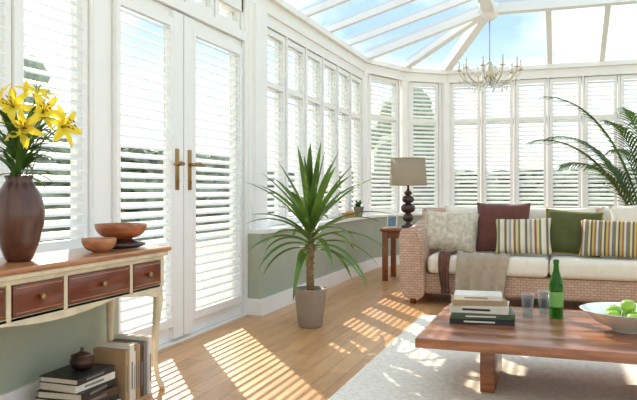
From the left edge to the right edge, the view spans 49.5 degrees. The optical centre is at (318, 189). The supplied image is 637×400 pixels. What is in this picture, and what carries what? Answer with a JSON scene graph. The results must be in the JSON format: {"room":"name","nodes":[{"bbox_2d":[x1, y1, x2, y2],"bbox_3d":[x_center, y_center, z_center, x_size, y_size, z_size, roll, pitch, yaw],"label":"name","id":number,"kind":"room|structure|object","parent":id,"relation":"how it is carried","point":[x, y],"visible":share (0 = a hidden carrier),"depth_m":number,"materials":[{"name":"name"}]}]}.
{"room":"sunroom","nodes":[
{"label":"sunroom","id":0,"kind":"room"},
{"bbox_2d":[0,298,118,393],"bbox_3d":[-1.580,0.725,2.704,0.270,0.750,2.260,0,0,19],"label":"wall","id":1,"kind":"structure","parent":0,"point":[27,352],"depth_m":3.20,"materials":[{"name":"green paint"}]},
{"bbox_2d":[0,380,40,399],"bbox_3d":[-1.443,0.935,2.656,0.020,0.130,2.260,0,0,19],"label":"baseboard","id":2,"kind":"structure","parent":1,"relation":"attached to","point":[26,392],"depth_m":3.04,"materials":[{"name":"white paint"}]},
{"bbox_2d":[0,0,91,256],"bbox_3d":[-1.645,-0.550,2.716,0.120,1.740,2.256,0,0,19],"label":"window","id":3,"kind":"structure","parent":1,"relation":"in","point":[12,20],"depth_m":3.56,"materials":[{"name":"white paint"}]},
{"bbox_2d":[108,0,184,345],"bbox_3d":[-1.042,-0.100,4.221,0.163,2.170,0.792,0,0,19],"label":"door","id":4,"kind":"structure","parent":1,"relation":"in","point":[171,321],"depth_m":4.27,"materials":[{"name":"white paint"}]},
{"bbox_2d":[248,218,373,298],"bbox_3d":[0.010,0.725,7.243,0.270,0.750,3.579,0,0,19],"label":"wall","id":5,"kind":"structure","parent":0,"point":[278,277],"depth_m":6.15,"materials":[{"name":"green paint"}]},
{"bbox_2d":[92,0,266,236],"bbox_3d":[-0.868,-0.260,4.828,0.170,2.520,2.300,0,0,19],"label":"trim","id":6,"kind":"structure","parent":5,"relation":"attached to","point":[257,17],"depth_m":5.55,"materials":[{"name":"white paint"}]},
{"bbox_2d":[154,0,247,350],"bbox_3d":[-0.933,-0.250,4.718,0.160,2.540,1.810,0,0,19],"label":"door frame","id":7,"kind":"structure","parent":5,"relation":"attached to","point":[180,6],"depth_m":5.50,"materials":[{"name":"white paint"}]},
{"bbox_2d":[180,14,242,336],"bbox_3d":[-0.751,-0.100,5.051,0.163,2.170,0.957,0,0,19],"label":"door","id":8,"kind":"structure","parent":5,"relation":"in","point":[198,315],"depth_m":4.98,"materials":[{"name":"white paint"}]},
{"bbox_2d":[182,0,242,30],"bbox_3d":[-0.949,-1.390,4.703,0.120,0.260,1.786,0,0,19],"label":"window","id":9,"kind":"structure","parent":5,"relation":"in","point":[235,18],"depth_m":5.14,"materials":[{"name":"white paint"}]},
{"bbox_2d":[247,298,263,315],"bbox_3d":[-0.519,0.935,5.522,0.170,0.130,0.020,0,0,19],"label":"baseboard","id":10,"kind":"structure","parent":5,"relation":"attached to","point":[254,306],"depth_m":5.51,"materials":[{"name":"white paint"}]},
{"bbox_2d":[248,215,375,233],"bbox_3d":[0.024,0.335,7.238,0.300,0.030,3.579,0,0,19],"label":"windowsill","id":11,"kind":"structure","parent":5,"relation":"on","point":[272,228],"depth_m":6.17,"materials":[{"name":"white paint"}]},
{"bbox_2d":[342,211,354,216],"bbox_3d":[0.352,0.279,7.950,0.180,0.081,0.180,0,0,19],"label":"terracotta dish","id":12,"kind":"object","parent":11,"relation":"on","point":[346,212],"visible":0.58,"depth_m":7.90,"materials":[{"name":"orange ceramic"}]},
{"bbox_2d":[353,200,363,215],"bbox_3d":[0.480,0.217,8.326,0.139,0.205,0.166,0,0,-2],"label":"potted succulent","id":13,"kind":"object","parent":11,"relation":"on","point":[357,208],"visible":0.94,"depth_m":8.29,"materials":[{"name":"grey ceramic"}]},
{"bbox_2d":[267,28,362,225],"bbox_3d":[-0.002,-0.550,7.407,0.120,1.740,3.176,0,0,19],"label":"window","id":14,"kind":"structure","parent":5,"relation":"in","point":[280,89],"depth_m":7.19,"materials":[{"name":"white paint"}]},
{"bbox_2d":[263,258,374,314],"bbox_3d":[0.138,0.935,7.171,0.020,0.130,3.528,0,0,19],"label":"baseboard","id":15,"kind":"structure","parent":5,"relation":"attached to","point":[274,302],"depth_m":6.86,"materials":[{"name":"white paint"}]},
{"bbox_2d":[135,265,593,399],"bbox_3d":[1.308,1.050,3.462,5.220,0.100,12.600,0,0,19],"label":"floor","id":16,"kind":"structure","parent":0,"point":[269,356],"depth_m":4.41,"materials":[{"name":"brown wood"}]},
{"bbox_2d":[34,363,120,399],"bbox_3d":[-1.073,0.901,3.078,0.248,0.196,0.313,0,0,19],"label":"book stack","id":17,"kind":"object","parent":16,"relation":"on","point":[98,382],"visible":0.98,"depth_m":2.99,"materials":[{"name":"black paper"}]},
{"bbox_2d":[69,347,94,369],"bbox_3d":[-1.063,0.755,3.106,0.110,0.094,0.110,0,0,19],"label":"lidded jar","id":18,"kind":"object","parent":17,"relation":"on","point":[80,360],"visible":1,"depth_m":3.07,"materials":[{"name":"brown wood"}]},
{"bbox_2d":[0,245,170,389],"bbox_3d":[-1.171,0.642,2.818,0.376,0.718,1.545,0,0,19],"label":"console table","id":19,"kind":"object","parent":16,"relation":"on","point":[54,285],"visible":0.9,"depth_m":2.89,"materials":[{"name":"brown wood"}]},
{"bbox_2d":[0,80,82,261],"bbox_3d":[-1.167,-0.081,2.761,0.394,0.726,0.394,0,0,-35],"label":"vase","id":20,"kind":"object","parent":19,"relation":"on","point":[22,209],"visible":1,"depth_m":2.69,"materials":[{"name":"brown ceramic"}]},
{"bbox_2d":[81,237,116,251],"bbox_3d":[-1.001,0.251,3.148,0.156,0.062,0.156,0,0,19],"label":"wooden bowl","id":21,"kind":"object","parent":19,"relation":"on","point":[93,244],"visible":1,"depth_m":3.09,"materials":[{"name":"brown wood"}]},
{"bbox_2d":[112,238,145,248],"bbox_3d":[-0.967,0.260,3.380,0.236,0.044,0.235,0,0,19],"label":"wooden tray","id":22,"kind":"object","parent":19,"relation":"on","point":[120,243],"visible":0.49,"depth_m":3.31,"materials":[{"name":"brown wood"}]},
{"bbox_2d":[94,223,146,238],"bbox_3d":[-0.967,0.202,3.380,0.250,0.072,0.250,0,0,19],"label":"wooden bowl","id":23,"kind":"object","parent":22,"relation":"on","point":[118,230],"visible":0.96,"depth_m":3.29,"materials":[{"name":"brown wood"}]},
{"bbox_2d":[93,333,151,399],"bbox_3d":[-0.950,0.859,3.338,0.201,0.280,0.204,0,0,19],"label":"upright books","id":24,"kind":"object","parent":16,"relation":"on","point":[130,355],"visible":0.84,"depth_m":3.28,"materials":[{"name":"beige paper"}]},
{"bbox_2d":[246,141,393,327],"bbox_3d":[-0.017,0.322,5.072,1.064,1.355,1.143,0,0,-7],"label":"yucca","id":25,"kind":"object","parent":16,"relation":"on","point":[309,209],"visible":1,"depth_m":4.99,"materials":[{"name":"plant"}]},
{"bbox_2d":[380,226,404,280],"bbox_3d":[0.990,0.710,7.727,0.500,0.579,0.500,0,0,19],"label":"side table","id":26,"kind":"object","parent":16,"relation":"on","point":[393,233],"visible":0.39,"depth_m":7.58,"materials":[{"name":"brown wood"}]},
{"bbox_2d":[387,215,397,227],"bbox_3d":[0.820,0.349,7.677,0.120,0.140,0.033,0,0,25],"label":"photo frame","id":27,"kind":"object","parent":26,"relation":"on","point":[392,220],"visible":1,"depth_m":7.67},
{"bbox_2d":[389,157,426,227],"bbox_3d":[1.006,0.031,7.743,0.428,0.776,0.428,0,0,19],"label":"table lamp","id":28,"kind":"object","parent":26,"relation":"on","point":[404,171],"visible":0.98,"depth_m":7.60,"materials":[{"name":"beige fabric"}]},
{"bbox_2d":[328,315,636,399],"bbox_3d":[1.599,0.993,2.963,3.146,0.012,4.256,0,0,19],"label":"area rug","id":29,"kind":"object","parent":16,"relation":"on","point":[401,370],"visible":0.54,"depth_m":3.64,"materials":[{"name":"carpet"}]},
{"bbox_2d":[415,303,636,392],"bbox_3d":[1.359,0.834,3.395,1.580,0.307,1.027,0,0,19],"label":"coffee table","id":30,"kind":"object","parent":29,"relation":"on","point":[574,336],"visible":0.91,"depth_m":3.23,"materials":[{"name":"brown wood"}]},
{"bbox_2d":[450,290,514,325],"bbox_3d":[0.851,0.609,3.601,0.326,0.140,0.254,0,0,13],"label":"book stack","id":31,"kind":"object","parent":30,"relation":"on","point":[466,306],"visible":1,"depth_m":3.50,"materials":[{"name":"paper"}]},
{"bbox_2d":[549,259,562,318],"bbox_3d":[1.264,0.524,3.669,0.073,0.310,0.073,0,0,19],"label":"glass bottle","id":32,"kind":"object","parent":30,"relation":"on","point":[556,282],"visible":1,"depth_m":3.64,"materials":[{"name":"green glass"}]},
{"bbox_2d":[579,298,636,333],"bbox_3d":[1.492,0.600,3.324,0.444,0.158,0.444,0,0,19],"label":"fruit bowl","id":33,"kind":"object","parent":30,"relation":"on","point":[621,316],"visible":1,"depth_m":3.29,"materials":[{"name":"white ceramic"}]},
{"bbox_2d":[399,207,636,302],"bbox_3d":[2.046,0.580,6.113,2.507,0.839,1.011,0,0,19],"label":"sofa","id":34,"kind":"object","parent":16,"relation":"on","point":[585,278],"visible":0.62,"depth_m":5.76,"materials":[{"name":"beige wicker"}]},
{"bbox_2d":[438,250,457,293],"bbox_3d":[1.134,0.712,6.023,0.129,0.354,0.293,0,0,24],"label":"throw blanket","id":35,"kind":"object","parent":34,"relation":"on","point":[444,257],"visible":1,"depth_m":5.92,"materials":[{"name":"brown fabric"}]},
{"bbox_2d":[424,209,478,252],"bbox_3d":[1.199,0.377,6.297,0.530,0.396,0.235,0,0,11],"label":"throw pillow","id":36,"kind":"object","parent":34,"relation":"on","point":[445,230],"visible":0.95,"depth_m":6.22,"materials":[{"name":"beige fabric"}]},
{"bbox_2d":[445,206,477,241],"bbox_3d":[1.515,0.358,6.506,0.661,0.411,0.223,0,0,18],"label":"cushion","id":37,"kind":"object","parent":34,"relation":"on","point":[450,209],"visible":0.06,"depth_m":6.52,"materials":[{"name":"beige fabric"}]},
{"bbox_2d":[454,251,511,295],"bbox_3d":[1.395,0.738,5.857,0.466,0.422,0.183,0,0,19],"label":"throw blanket","id":38,"kind":"object","parent":34,"relation":"on","point":[475,271],"visible":0.73,"depth_m":5.83,"materials":[{"name":"beige fabric"}]},
{"bbox_2d":[476,203,530,251],"bbox_3d":[1.666,0.340,6.240,0.481,0.446,0.210,0,0,23],"label":"throw pillow","id":39,"kind":"object","parent":34,"relation":"on","point":[487,230],"visible":0.59,"depth_m":6.21,"materials":[{"name":"fabric"}]},
{"bbox_2d":[495,218,551,254],"bbox_3d":[1.756,0.398,5.922,0.472,0.320,0.215,0,0,16],"label":"striped throw pillow","id":40,"kind":"object","parent":34,"relation":"on","point":[514,236],"visible":1,"depth_m":5.86,"materials":[{"name":"multicoloured fabric"}]},
{"bbox_2d":[529,207,596,218],"bbox_3d":[2.176,0.358,6.274,0.661,0.411,0.223,0,0,18],"label":"cushion","id":41,"kind":"object","parent":34,"relation":"on","point":[535,213],"visible":0.13,"depth_m":6.27,"materials":[{"name":"beige fabric"}]},
{"bbox_2d":[546,208,603,256],"bbox_3d":[2.189,0.368,5.951,0.502,0.418,0.222,0,0,23],"label":"throw pillow","id":42,"kind":"object","parent":34,"relation":"on","point":[565,226],"visible":0.54,"depth_m":5.91,"materials":[{"name":"fabric"}]},
{"bbox_2d":[602,207,611,220],"bbox_3d":[2.818,0.358,6.050,0.622,0.411,0.223,0,0,18],"label":"cushion","id":43,"kind":"object","parent":34,"relation":"on","point":[607,215],"visible":0.06,"depth_m":6.13,"materials":[{"name":"beige fabric"}]},
{"bbox_2d":[578,219,636,257],"bbox_3d":[2.433,0.401,5.675,0.545,0.312,0.216,0,0,25],"label":"striped throw pillow","id":44,"kind":"object","parent":34,"relation":"on","point":[599,237],"visible":1,"depth_m":5.63,"materials":[{"name":"multicoloured fabric"}]},
{"bbox_2d":[609,205,636,221],"bbox_3d":[2.718,0.329,5.766,0.549,0.499,0.227,0,0,25],"label":"throw pillow","id":45,"kind":"object","parent":34,"relation":"on","point":[618,213],"visible":0.34,"depth_m":5.81,"materials":[{"name":"fabric"}]},
{"bbox_2d":[526,96,636,205],"bbox_3d":[3.511,-0.022,7.309,2.213,2.043,2.366,0,0,-45],"label":"potted palm","id":46,"kind":"object","parent":16,"relation":"on","point":[618,179],"visible":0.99,"depth_m":7.31,"materials":[{"name":"plant"}]},
{"bbox_2d":[374,216,411,257],"bbox_3d":[0.903,0.725,9.269,0.270,0.750,1.003,0,0,41],"label":"wall","id":47,"kind":"structure","parent":0,"point":[381,222],"depth_m":8.95,"materials":[{"name":"green paint"}]},
{"bbox_2d":[375,255,399,267],"bbox_3d":[1.005,0.935,9.165,0.020,0.130,0.877,0,0,41],"label":"baseboard","id":48,"kind":"structure","parent":47,"relation":"attached to","point":[378,260],"depth_m":8.93,"materials":[{"name":"white paint"}]},
{"bbox_2d":[370,213,412,216],"bbox_3d":[0.915,0.335,9.259,0.300,0.030,1.003,0,0,41],"label":"trim","id":49,"kind":"structure","parent":47,"relation":"on","point":[385,214],"depth_m":9.03,"materials":[{"name":"white paint"}]},
{"bbox_2d":[412,215,421,224],"bbox_3d":[1.512,0.725,9.721,0.718,0.750,0.270,0,0,-18],"label":"wall","id":50,"kind":"structure","parent":0,"point":[416,217],"depth_m":9.53,"materials":[{"name":"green paint"}]},
{"bbox_2d":[298,0,636,70],"bbox_3d":[1.298,-1.963,3.440,5.117,0.614,12.551,0,0,19],"label":"ceiling","id":51,"kind":"structure","parent":0,"point":[470,22],"depth_m":8.17,"materials":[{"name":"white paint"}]},
{"bbox_2d":[456,21,522,92],"bbox_3d":[2.054,-1.607,8.287,0.778,0.845,0.787,0,0,19],"label":"chandelier","id":52,"kind":"object","parent":51,"relation":"hanging from","point":[488,77],"visible":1,"depth_m":8.24,"materials":[{"name":"beige metal"}]},
{"bbox_3d":[3.787,0.725,9.126,4.284,0.750,0.270,0,0,19],"label":"wall","id":53,"kind":"structure","parent":0,"visible":0},
{"bbox_2d":[368,74,399,214],"bbox_3d":[0.848,-0.600,9.314,0.120,1.840,0.817,0,0,41],"label":"window","id":54,"kind":"structure","parent":53,"relation":"in","point":[394,119],"depth_m":9.30,"materials":[{"name":"white paint"}]},
{"bbox_2d":[365,63,405,80],"bbox_3d":[0.851,-1.580,9.315,0.170,0.120,1.012,0,0,41],"label":"trim","id":55,"kind":"structure","parent":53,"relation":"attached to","point":[374,70],"depth_m":9.24,"materials":[{"name":"white paint"}]},
{"bbox_2d":[368,59,407,71],"bbox_3d":[0.866,-1.670,9.302,0.210,0.060,1.012,0,0,41],"label":"trim","id":56,"kind":"structure","parent":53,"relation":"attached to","point":[373,61],"depth_m":9.22,"materials":[{"name":"white paint"}]},
{"bbox_2d":[363,72,448,214],"bbox_3d":[3.188,-0.600,9.220,5.328,1.840,1.178,0,0,5],"label":"trim","id":57,"kind":"structure","parent":53,"relation":"attached to","point":[404,85],"depth_m":9.60,"materials":[{"name":"white paint"}]},
{"bbox_2d":[409,81,440,212],"bbox_3d":[1.482,-0.600,9.779,0.530,1.840,0.120,0,0,-18],"label":"window","id":58,"kind":"structure","parent":53,"relation":"in","point":[436,122],"depth_m":9.76,"materials":[{"name":"white paint"}]},
{"bbox_2d":[406,72,445,83],"bbox_3d":[1.490,-1.580,9.787,0.730,0.120,0.170,0,0,-18],"label":"trim","id":59,"kind":"structure","parent":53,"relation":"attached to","point":[412,77],"depth_m":9.71,"materials":[{"name":"white paint"}]},
{"bbox_2d":[408,68,445,74],"bbox_3d":[1.497,-1.670,9.768,0.730,0.060,0.210,0,0,-18],"label":"trim","id":60,"kind":"structure","parent":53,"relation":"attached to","point":[412,70],"depth_m":9.66,"materials":[{"name":"white paint"}]},
{"bbox_2d":[446,59,636,83],"bbox_3d":[3.817,-1.580,9.190,4.311,0.120,0.170,0,0,19],"label":"trim","id":61,"kind":"structure","parent":53,"relation":"attached to","point":[631,69],"depth_m":9.29,"materials":[{"name":"white paint"}]},
{"bbox_2d":[449,74,636,207],"bbox_3d":[3.763,-0.600,9.203,4.036,1.840,0.120,0,0,19],"label":"window","id":62,"kind":"structure","parent":53,"relation":"in","point":[547,119],"depth_m":9.44,"materials":[{"name":"white paint"}]},
{"bbox_3d":[-2.532,-0.280,-0.014,0.270,2.760,3.500,0,0,19],"label":"wall","id":63,"kind":"structure","parent":0,"visible":0},
{"bbox_2d":[219,0,362,78],"bbox_3d":[-0.736,-1.470,5.296,0.110,0.100,7.710,0,0,19],"label":"trim","id":64,"kind":"structure","parent":63,"relation":"attached to","point":[273,24],"depth_m":6.73,"materials":[{"name":"white paint"}]},
{"bbox_2d":[247,0,367,71],"bbox_3d":[-1.320,-1.580,3.658,0.170,0.120,11.233,0,0,19],"label":"trim","id":65,"kind":"structure","parent":63,"relation":"attached to","point":[273,10],"depth_m":6.86,"materials":[{"name":"white paint"}]},
{"label":"outside","id":66,"kind":"structure","parent":0,"visible":0},
{"bbox_2d":[136,229,228,258],"bbox_3d":[8.263,1.170,23.595,120.000,0.060,130.000,0,0,19],"label":"lawn","id":67,"kind":"structure","parent":66,"point":[159,237],"depth_m":15.58,"materials":[{"name":"green plant"}]},
{"bbox_2d":[24,55,50,127],"bbox_3d":[-11.196,-1.830,23.049,4.208,5.953,4.528,0,0,19],"label":"tree","id":68,"kind":"object","parent":67,"relation":"on","point":[27,63],"visible":0.05,"depth_m":23.40,"materials":[{"name":"green plant"}]},
{"bbox_2d":[24,135,228,241],"bbox_3d":[-6.652,0.044,10.806,1.660,2.188,22.360,0,0,19],"label":"hedge","id":69,"kind":"object","parent":67,"relation":"on","point":[55,149],"visible":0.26,"depth_m":15.87,"materials":[{"name":"green plant"}]},
{"bbox_2d":[121,260,228,324],"bbox_3d":[-2.170,1.125,5.528,2.650,0.029,17.000,0,0,19],"label":"patio","id":70,"kind":"structure","parent":67,"relation":"on","point":[224,260],"depth_m":7.78,"materials":[{"name":"stone"}]},
{"bbox_2d":[371,89,433,170],"bbox_3d":[3.083,-1.293,25.392,3.042,4.882,3.204,0,0,19],"label":"tree","id":71,"kind":"object","parent":67,"relation":"on","point":[419,90],"visible":0.17,"depth_m":24.59,"materials":[{"name":"green plant"}]},
{"bbox_2d":[267,169,636,216],"bbox_3d":[7.981,0.294,17.496,20.859,1.688,1.660,0,0,19],"label":"hedge","id":72,"kind":"object","parent":67,"relation":"on","point":[268,173],"visible":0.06,"depth_m":17.92,"materials":[{"name":"green plant"}]}
]}

